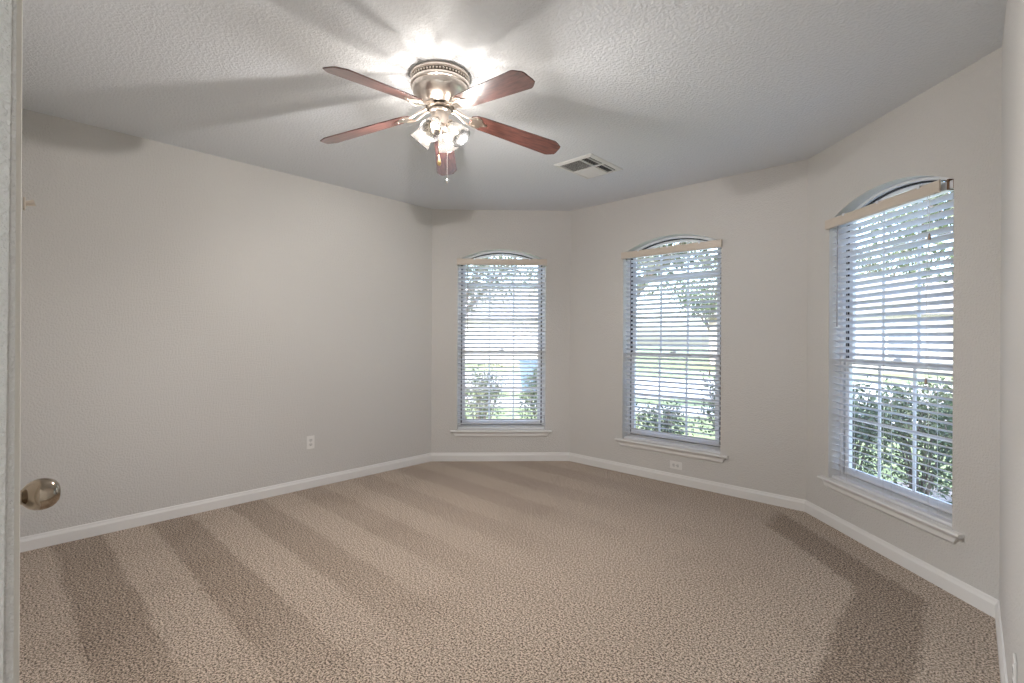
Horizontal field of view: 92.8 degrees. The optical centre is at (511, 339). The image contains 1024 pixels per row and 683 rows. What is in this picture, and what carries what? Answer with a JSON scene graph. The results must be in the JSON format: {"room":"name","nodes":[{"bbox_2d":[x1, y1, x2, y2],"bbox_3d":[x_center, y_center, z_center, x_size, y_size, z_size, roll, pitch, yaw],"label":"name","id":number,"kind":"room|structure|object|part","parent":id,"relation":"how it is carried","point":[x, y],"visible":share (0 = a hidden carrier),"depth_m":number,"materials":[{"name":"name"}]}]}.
{"room":"empty bedroom","nodes":[
{"label":"empty bedroom","id":0,"kind":"room"},
{"bbox_2d":[0,0,16,682],"bbox_3d":[-1.544,-0.049,1.405,4.380,2.743,0.115,0,0,43],"label":"wall","id":1,"kind":"structure","parent":0,"point":[8,8],"depth_m":0.73,"materials":[{"name":"grey paint"}]},
{"bbox_2d":[13,0,60,682],"bbox_3d":[-1.156,0.269,1.086,0.880,2.109,0.182,0,0,43],"label":"door","id":2,"kind":"structure","parent":1,"relation":"in","point":[42,493],"depth_m":0.81,"materials":[{"name":"grey paint"}]},
{"bbox_3d":[-1.137,0.269,1.106,0.880,2.109,0.008,0,0,43],"label":"casing","id":3,"kind":"part","parent":2,"relation":"part of","materials":[{"name":"grey paint"}]},
{"bbox_2d":[23,197,35,209],"bbox_3d":[-0.827,-0.231,0.835,0.020,0.020,0.016,0,0,43],"label":"peg","id":4,"kind":"object","parent":2,"relation":"attached to","point":[30,202],"visible":1,"depth_m":0.83,"materials":[{"name":"beige"}]},
{"bbox_3d":[-0.831,-0.231,0.831,0.020,0.020,0.003,0,0,43],"label":"peg plate","id":5,"kind":"part","parent":4,"relation":"part of","materials":[{"name":"beige"}]},
{"bbox_3d":[-0.908,0.296,0.922,0.062,0.062,0.080,0,0,43],"label":"knob","id":6,"kind":"part","parent":2,"relation":"part of","materials":[{"name":"grey metal"}]},
{"bbox_2d":[20,108,431,536],"bbox_3d":[-2.071,-0.052,4.149,0.150,2.743,3.458,0,0,43],"label":"wall","id":7,"kind":"structure","parent":0,"point":[189,318],"depth_m":3.72,"materials":[{"name":"grey paint"}]},
{"bbox_2d":[20,453,430,552],"bbox_3d":[-1.988,1.275,4.125,0.014,0.090,3.246,0,0,43],"label":"baseboard","id":8,"kind":"structure","parent":7,"relation":"attached to","point":[36,541],"depth_m":3.70,"materials":[{"name":"white paint"}]},
{"bbox_2d":[307,435,313,448],"bbox_3d":[-1.791,0.916,4.336,0.008,0.115,0.070,0,0,43],"label":"wall outlet","id":9,"kind":"object","parent":7,"relation":"attached to","point":[310,439],"visible":1,"depth_m":4.33,"materials":[{"name":"white plastic"}]},
{"bbox_2d":[431,209,570,452],"bbox_3d":[-0.121,-0.042,5.409,1.636,2.743,0.150,0,0,-2],"label":"wall","id":10,"kind":"structure","parent":0,"point":[456,233],"depth_m":5.33,"materials":[{"name":"grey paint"}]},
{"bbox_2d":[431,452,568,460],"bbox_3d":[-0.125,1.284,5.327,1.512,0.090,0.014,0,0,-2],"label":"baseboard","id":11,"kind":"structure","parent":10,"relation":"attached to","point":[549,456],"depth_m":5.32,"materials":[{"name":"white paint"}]},
{"bbox_2d":[450,251,551,436],"bbox_3d":[-0.115,0.040,5.389,1.105,2.050,0.186,0,0,-2],"label":"window","id":12,"kind":"structure","parent":10,"relation":"in","point":[458,433],"depth_m":5.43,"materials":[{"name":"white plastic"}]},
{"bbox_3d":[-0.119,1.003,5.358,1.105,0.021,0.124,0,0,-2],"label":"sill","id":13,"kind":"part","parent":12,"relation":"part of","materials":[{"name":"white paint"}]},
{"bbox_3d":[-0.115,-0.395,5.463,0.875,1.119,0.022,0,0,-2],"label":"sash","id":14,"kind":"part","parent":12,"relation":"part of","materials":[{"name":"white plastic"}]},
{"bbox_3d":[-0.119,0.534,5.439,0.875,0.824,0.025,0,0,-2],"label":"sash","id":15,"kind":"part","parent":12,"relation":"part of","materials":[{"name":"white plastic"}]},
{"bbox_2d":[457,258,546,429],"bbox_3d":[-0.114,0.055,5.354,0.981,1.874,0.105,0,0,-2],"label":"window blind","id":16,"kind":"object","parent":12,"relation":"attached to","point":[460,261],"visible":1,"depth_m":5.39,"materials":[{"name":"beige plastic"}]},
{"bbox_3d":[-0.434,0.074,5.367,0.002,1.797,0.055,0,0,-2],"label":"ladder cord","id":17,"kind":"part","parent":16,"relation":"part of","materials":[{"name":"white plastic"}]},
{"bbox_3d":[-0.115,0.076,5.377,0.002,1.797,0.055,0,0,-2],"label":"ladder cord","id":18,"kind":"part","parent":16,"relation":"part of","materials":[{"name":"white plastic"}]},
{"bbox_3d":[-0.119,0.982,5.377,0.953,0.019,0.052,0,0,-2],"label":"rail","id":19,"kind":"part","parent":16,"relation":"part of","materials":[{"name":"white plastic"}]},
{"bbox_3d":[0.205,0.077,5.387,0.002,1.797,0.055,0,0,-2],"label":"ladder cord","id":20,"kind":"part","parent":16,"relation":"part of","materials":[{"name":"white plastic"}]},
{"bbox_2d":[19,461,1000,682],"bbox_3d":[-0.691,1.387,2.318,4.380,0.120,6.237,0,0,43],"label":"floor","id":21,"kind":"structure","parent":0,"point":[433,571],"depth_m":2.54,"materials":[{"name":"carpet"}]},
{"bbox_2d":[22,0,1006,210],"bbox_3d":[-0.677,-1.476,2.318,4.680,0.120,6.537,0,0,43],"label":"ceiling","id":22,"kind":"structure","parent":0,"point":[672,94],"depth_m":2.62,"materials":[{"name":"white paint"}]},
{"bbox_2d":[320,61,559,182],"bbox_3d":[-0.376,-1.122,2.589,1.349,0.586,1.366,0,0,43],"label":"ceiling fan","id":23,"kind":"object","parent":22,"relation":"hanging from","point":[442,87],"visible":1,"depth_m":2.56,"materials":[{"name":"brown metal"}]},
{"bbox_3d":[-0.818,-1.171,2.734,0.545,0.105,0.134,0,0,14],"label":"blade","id":24,"kind":"part","parent":23,"relation":"part of","materials":[{"name":"brown wood"}]},
{"bbox_3d":[-0.620,-1.170,2.253,0.134,0.105,0.545,0,0,32],"label":"blade","id":25,"kind":"part","parent":23,"relation":"part of","materials":[{"name":"brown wood"}]},
{"bbox_3d":[-0.473,-1.114,2.653,0.121,0.105,0.121,42,10,11],"label":"lamp shade","id":26,"kind":"part","parent":23,"relation":"part of","materials":[{"name":"white glass"}]},
{"bbox_3d":[-0.411,-1.113,2.545,0.121,0.105,0.121,0,-41,15],"label":"lamp shade","id":27,"kind":"part","parent":23,"relation":"part of","materials":[{"name":"white glass"}]},
{"bbox_3d":[-0.409,-1.124,2.554,0.033,0.068,0.033,0,-41,15],"label":"bulb","id":28,"kind":"part","parent":23,"relation":"part of","materials":[{"name":"white glass"}]},
{"bbox_3d":[-0.422,-1.169,3.071,0.134,0.105,0.545,0,0,-4],"label":"blade","id":29,"kind":"part","parent":23,"relation":"part of","materials":[{"name":"brown wood"}]},
{"bbox_3d":[-0.366,-1.113,2.715,0.121,0.105,0.121,0,41,15],"label":"lamp shade","id":30,"kind":"part","parent":23,"relation":"part of","materials":[{"name":"white glass"}]},
{"bbox_3d":[-0.304,-1.113,2.607,0.121,0.105,0.121,-42,-10,11],"label":"lamp shade","id":31,"kind":"part","parent":23,"relation":"part of","materials":[{"name":"white glass"}]},
{"bbox_3d":[-0.102,-1.167,2.293,0.134,0.105,0.545,0,0,-40],"label":"blade","id":32,"kind":"part","parent":23,"relation":"part of","materials":[{"name":"brown wood"}]},
{"bbox_3d":[0.021,-1.167,2.798,0.545,0.105,0.134,0,0,-22],"label":"blade","id":33,"kind":"part","parent":23,"relation":"part of","materials":[{"name":"brown wood"}]},
{"bbox_2d":[554,153,622,178],"bbox_3d":[0.628,-1.403,3.988,0.362,0.012,0.470,0,0,43],"label":"ceiling vent","id":34,"kind":"object","parent":22,"relation":"in","point":[588,166],"visible":1,"depth_m":3.96,"materials":[{"name":"white metal"}]},
{"bbox_2d":[569,159,807,499],"bbox_3d":[1.518,-0.034,4.630,2.404,2.743,0.150,0,0,43],"label":"wall","id":35,"kind":"structure","parent":0,"point":[760,217],"depth_m":4.17,"materials":[{"name":"grey paint"}]},
{"bbox_2d":[614,236,728,462],"bbox_3d":[1.504,0.048,4.615,1.105,2.050,0.186,0,0,43],"label":"window","id":36,"kind":"structure","parent":35,"relation":"in","point":[685,452],"depth_m":4.64,"materials":[{"name":"white plastic"}]},
{"bbox_2d":[621,239,721,453],"bbox_3d":[1.480,0.063,4.590,0.981,1.874,0.105,0,0,43],"label":"window blind","id":37,"kind":"object","parent":36,"relation":"attached to","point":[712,244],"visible":0.94,"depth_m":4.58,"materials":[{"name":"beige plastic"}]},
{"bbox_3d":[1.263,0.083,4.826,0.002,1.797,0.055,0,0,43],"label":"ladder cord","id":38,"kind":"part","parent":37,"relation":"part of","materials":[{"name":"white fabric"}]},
{"bbox_3d":[1.496,0.084,4.607,0.002,1.797,0.055,0,0,43],"label":"ladder cord","id":39,"kind":"part","parent":37,"relation":"part of","materials":[{"name":"white fabric"}]},
{"bbox_3d":[1.491,0.990,4.607,0.953,0.020,0.052,0,0,43],"label":"rail","id":40,"kind":"part","parent":37,"relation":"part of","materials":[{"name":"white plastic"}]},
{"bbox_3d":[1.729,0.085,4.387,0.002,1.797,0.055,0,0,43],"label":"ladder cord","id":41,"kind":"part","parent":37,"relation":"part of","materials":[{"name":"white fabric"}]},
{"bbox_3d":[1.478,1.011,4.593,1.105,0.020,0.124,0,0,43],"label":"sill","id":42,"kind":"part","parent":36,"relation":"part of","materials":[{"name":"white paint"}]},
{"bbox_3d":[1.536,0.542,4.652,0.875,0.824,0.025,0,0,43],"label":"sash","id":43,"kind":"part","parent":36,"relation":"part of","materials":[{"name":"white plastic"}]},
{"bbox_3d":[1.557,-0.387,4.669,0.875,1.119,0.022,0,0,43],"label":"sash","id":44,"kind":"part","parent":36,"relation":"part of","materials":[{"name":"white plastic"}]},
{"bbox_2d":[670,461,681,469],"bbox_3d":[1.517,1.167,4.516,0.115,0.070,0.008,0,0,43],"label":"wall outlet","id":45,"kind":"object","parent":35,"relation":"attached to","point":[673,464],"visible":1,"depth_m":4.51,"materials":[{"name":"white plastic"}]},
{"bbox_2d":[569,452,805,511],"bbox_3d":[1.456,1.292,4.570,2.280,0.090,0.014,0,0,43],"label":"baseboard","id":46,"kind":"structure","parent":35,"relation":"attached to","point":[726,489],"depth_m":4.37,"materials":[{"name":"white paint"}]},
{"bbox_2d":[806,47,1001,599],"bbox_3d":[2.394,-0.030,3.068,0.150,2.743,1.582,0,0,-2],"label":"wall","id":47,"kind":"structure","parent":0,"point":[952,129],"depth_m":2.57,"materials":[{"name":"grey paint"}]},
{"bbox_2d":[817,176,964,543],"bbox_3d":[2.374,0.053,3.064,0.186,2.050,1.105,0,0,-2],"label":"window","id":48,"kind":"structure","parent":47,"relation":"in","point":[945,532],"depth_m":3.11,"materials":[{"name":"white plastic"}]},
{"bbox_2d":[825,179,953,526],"bbox_3d":[2.337,0.067,3.068,0.105,1.874,0.972,0,0,-2],"label":"window blind","id":49,"kind":"object","parent":48,"relation":"attached to","point":[933,189],"visible":0.87,"depth_m":2.98,"materials":[{"name":"beige plastic"}]},
{"bbox_3d":[2.352,0.088,3.384,0.055,1.797,0.002,0,0,-2],"label":"ladder cord","id":50,"kind":"part","parent":49,"relation":"part of","materials":[{"name":"white fabric"}]},
{"bbox_3d":[2.361,0.088,3.064,0.055,1.797,0.002,0,0,-2],"label":"ladder cord","id":51,"kind":"part","parent":49,"relation":"part of","materials":[{"name":"white fabric"}]},
{"bbox_3d":[2.357,0.994,3.064,0.052,0.019,0.953,0,0,-2],"label":"rail","id":52,"kind":"part","parent":49,"relation":"part of","materials":[{"name":"white"}]},
{"bbox_3d":[2.334,-0.293,2.745,0.005,1.029,0.002,0,0,-2],"label":"lift cord","id":53,"kind":"part","parent":49,"relation":"part of","materials":[{"name":"white fabric"}]},
{"bbox_3d":[2.371,0.088,2.744,0.040,1.797,0.040,0,0,43],"label":"ladder cord","id":54,"kind":"part","parent":49,"relation":"part of","materials":[{"name":"white fabric"}]},
{"bbox_3d":[2.338,1.015,3.063,0.124,0.021,1.105,0,0,-2],"label":"sill","id":55,"kind":"part","parent":48,"relation":"part of","materials":[{"name":"white paint"}]},
{"bbox_3d":[2.450,-0.383,3.066,0.022,1.119,0.875,0,0,-2],"label":"sash","id":56,"kind":"part","parent":48,"relation":"part of","materials":[{"name":"white plastic"}]},
{"bbox_3d":[2.421,0.547,3.066,0.025,0.824,0.875,0,0,-2],"label":"sash","id":57,"kind":"part","parent":48,"relation":"part of","materials":[{"name":"white plastic"}]},
{"bbox_2d":[805,500,997,617],"bbox_3d":[2.305,1.296,3.065,0.014,0.090,1.458,0,0,-2],"label":"baseboard","id":58,"kind":"structure","parent":47,"relation":"attached to","point":[980,600],"depth_m":2.81,"materials":[{"name":"white paint"}]},
{"bbox_2d":[999,0,1023,682],"bbox_3d":[0.582,-0.039,0.358,0.150,2.743,5.418,0,0,43],"label":"wall","id":59,"kind":"structure","parent":0,"point":[1011,539],"depth_m":1.65,"materials":[{"name":"grey paint"}]},
{"bbox_2d":[995,600,1007,682],"bbox_3d":[0.552,1.288,0.453,0.014,0.090,5.186,0,0,43],"label":"baseboard","id":60,"kind":"structure","parent":59,"relation":"attached to","point":[1000,642],"depth_m":2.02,"materials":[{"name":"white paint"}]},
{"bbox_2d":[1012,653,1016,682],"bbox_3d":[1.507,1.012,1.463,0.008,0.115,0.070,0,0,43],"label":"wall outlet","id":61,"kind":"object","parent":59,"relation":"attached to","point":[1014,665],"visible":1,"depth_m":1.45,"materials":[{"name":"white plastic"}]},
{"label":"outside","id":62,"kind":"structure","parent":0,"visible":0},
{"bbox_2d":[465,368,952,380],"bbox_3d":[7.875,1.653,23.883,120.001,0.050,1.300,0,0,18],"label":"sidewalk","id":63,"kind":"structure","parent":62,"point":[856,377],"depth_m":21.85,"materials":[{"name":"concrete"}]},
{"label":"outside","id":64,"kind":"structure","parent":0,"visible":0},
{"bbox_2d":[465,346,951,487],"bbox_3d":[28.341,1.898,52.006,150.000,0.300,105.400,0,0,43],"label":"ground","id":65,"kind":"structure","parent":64,"point":[637,360],"depth_m":13.49,"materials":[{"name":"green plant"}]},
{"bbox_2d":[462,256,536,313],"bbox_3d":[-1.461,-2.141,17.864,6.217,7.575,6.643,0,0,20],"label":"oak tree","id":66,"kind":"object","parent":65,"relation":"on","point":[499,257],"visible":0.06,"depth_m":17.50,"materials":[{"name":"green plant"}]},
{"bbox_2d":[465,289,537,362],"bbox_3d":[-3.230,-1.056,35.878,17.000,5.300,9.000,0,0,18],"label":"house","id":67,"kind":"structure","parent":65,"relation":"on","point":[466,357],"depth_m":31.05,"materials":[{"name":"brick"}]},
{"bbox_2d":[662,254,716,329],"bbox_3d":[21.157,-3.734,50.024,10.617,10.992,11.059,0,0,43],"label":"oak tree","id":68,"kind":"object","parent":65,"relation":"on","point":[685,295],"visible":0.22,"depth_m":48.88,"materials":[{"name":"green plant"}]},
{"bbox_2d":[706,275,952,373],"bbox_3d":[19.780,-0.943,28.227,16.000,5.300,9.000,0,0,18],"label":"house","id":69,"kind":"structure","parent":65,"relation":"on","point":[949,354],"depth_m":24.37,"materials":[{"name":"brick"}]},
{"bbox_3d":[19.212,0.204,24.129,1.000,1.200,0.014,0,0,18],"label":"pane","id":70,"kind":"part","parent":69,"relation":"part of","materials":[{"name":"clear glass"}]},
{"bbox_2d":[856,230,945,276],"bbox_3d":[30.154,-4.081,42.748,11.637,11.734,8.024,0,0,43],"label":"oak tree","id":71,"kind":"object","parent":65,"relation":"on","point":[907,257],"visible":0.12,"depth_m":40.26,"materials":[{"name":"green plant"}]},
{"bbox_2d":[858,182,953,290],"bbox_3d":[9.661,-1.478,8.788,5.932,6.377,5.657,0,0,-31],"label":"oak tree","id":72,"kind":"object","parent":65,"relation":"on","point":[942,250],"visible":0.07,"depth_m":9.23,"materials":[{"name":"green plant"}]},
{"bbox_2d":[887,480,951,502],"bbox_3d":[2.244,1.616,5.310,7.200,0.050,3.980,0,0,43],"label":"planting bed","id":73,"kind":"object","parent":65,"relation":"on","point":[934,495],"depth_m":5.03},
{"bbox_2d":[465,361,508,418],"bbox_3d":[-0.446,0.924,6.515,0.964,1.314,0.755,0,0,43],"label":"shrub","id":74,"kind":"object","parent":73,"relation":"on","point":[478,369],"visible":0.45,"depth_m":6.40,"materials":[{"name":"green plant"}]},
{"bbox_2d":[518,365,536,418],"bbox_3d":[0.408,0.933,6.657,0.773,1.304,0.664,0,0,-20],"label":"shrub","id":75,"kind":"object","parent":73,"relation":"on","point":[534,385],"visible":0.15,"depth_m":6.57,"materials":[{"name":"green plant"}]},
{"bbox_2d":[635,397,699,435],"bbox_3d":[1.764,1.133,5.751,0.824,0.920,0.861,0,0,43],"label":"shrub","id":76,"kind":"object","parent":73,"relation":"on","point":[677,408],"visible":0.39,"depth_m":5.63,"materials":[{"name":"green plant"}]},
{"bbox_2d":[688,371,714,436],"bbox_3d":[2.254,0.951,5.110,0.716,1.286,0.973,0,0,17],"label":"shrub","id":77,"kind":"object","parent":73,"relation":"on","point":[712,387],"visible":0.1,"depth_m":5.19,"materials":[{"name":"green plant"}]},
{"bbox_2d":[852,376,918,478],"bbox_3d":[2.969,0.915,4.307,0.933,1.365,0.921,0,0,-1],"label":"shrub","id":78,"kind":"object","parent":73,"relation":"on","point":[864,417],"visible":0.27,"depth_m":4.15,"materials":[{"name":"green plant"}]},
{"bbox_2d":[864,376,952,495],"bbox_3d":[3.876,0.973,4.636,0.904,1.259,0.788,0,0,27],"label":"shrub","id":79,"kind":"object","parent":73,"relation":"on","point":[927,469],"visible":0.4,"depth_m":4.59,"materials":[{"name":"green plant"}]},
{"bbox_2d":[896,378,952,503],"bbox_3d":[3.564,0.898,3.663,1.086,1.404,0.908,0,0,43],"label":"shrub","id":80,"kind":"object","parent":73,"relation":"on","point":[950,419],"visible":0.06,"depth_m":3.81,"materials":[{"name":"green plant"}]},
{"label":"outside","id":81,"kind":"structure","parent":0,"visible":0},
{"bbox_2d":[465,396,946,423],"bbox_3d":[3.675,1.633,11.158,120.000,0.050,1.500,0,0,18],"label":"sidewalk","id":82,"kind":"structure","parent":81,"point":[498,401],"depth_m":11.65,"materials":[{"name":"concrete"}]},
{"bbox_2d":[496,239,716,297],"bbox_3d":[2.134,-1.895,10.823,5.983,7.139,7.253,0,0,-2],"label":"oak tree","id":83,"kind":"object","parent":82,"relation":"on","point":[680,243],"visible":0.06,"depth_m":9.75,"materials":[{"name":"green plant"}]},
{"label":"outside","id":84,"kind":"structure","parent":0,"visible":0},
{"bbox_2d":[465,372,952,407],"bbox_3d":[5.634,1.653,17.093,120.000,0.050,8.000,0,0,18],"label":"street","id":85,"kind":"structure","parent":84,"point":[468,373],"depth_m":16.85,"materials":[{"name":"grey asphalt"}]},
{"bbox_2d":[519,361,536,390],"bbox_3d":[0.613,1.113,14.742,0.660,1.000,0.758,0,0,18],"label":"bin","id":86,"kind":"object","parent":85,"relation":"on","point":[522,381],"visible":0.07,"depth_m":14.47,"materials":[{"name":"blue plastic"}]}
]}

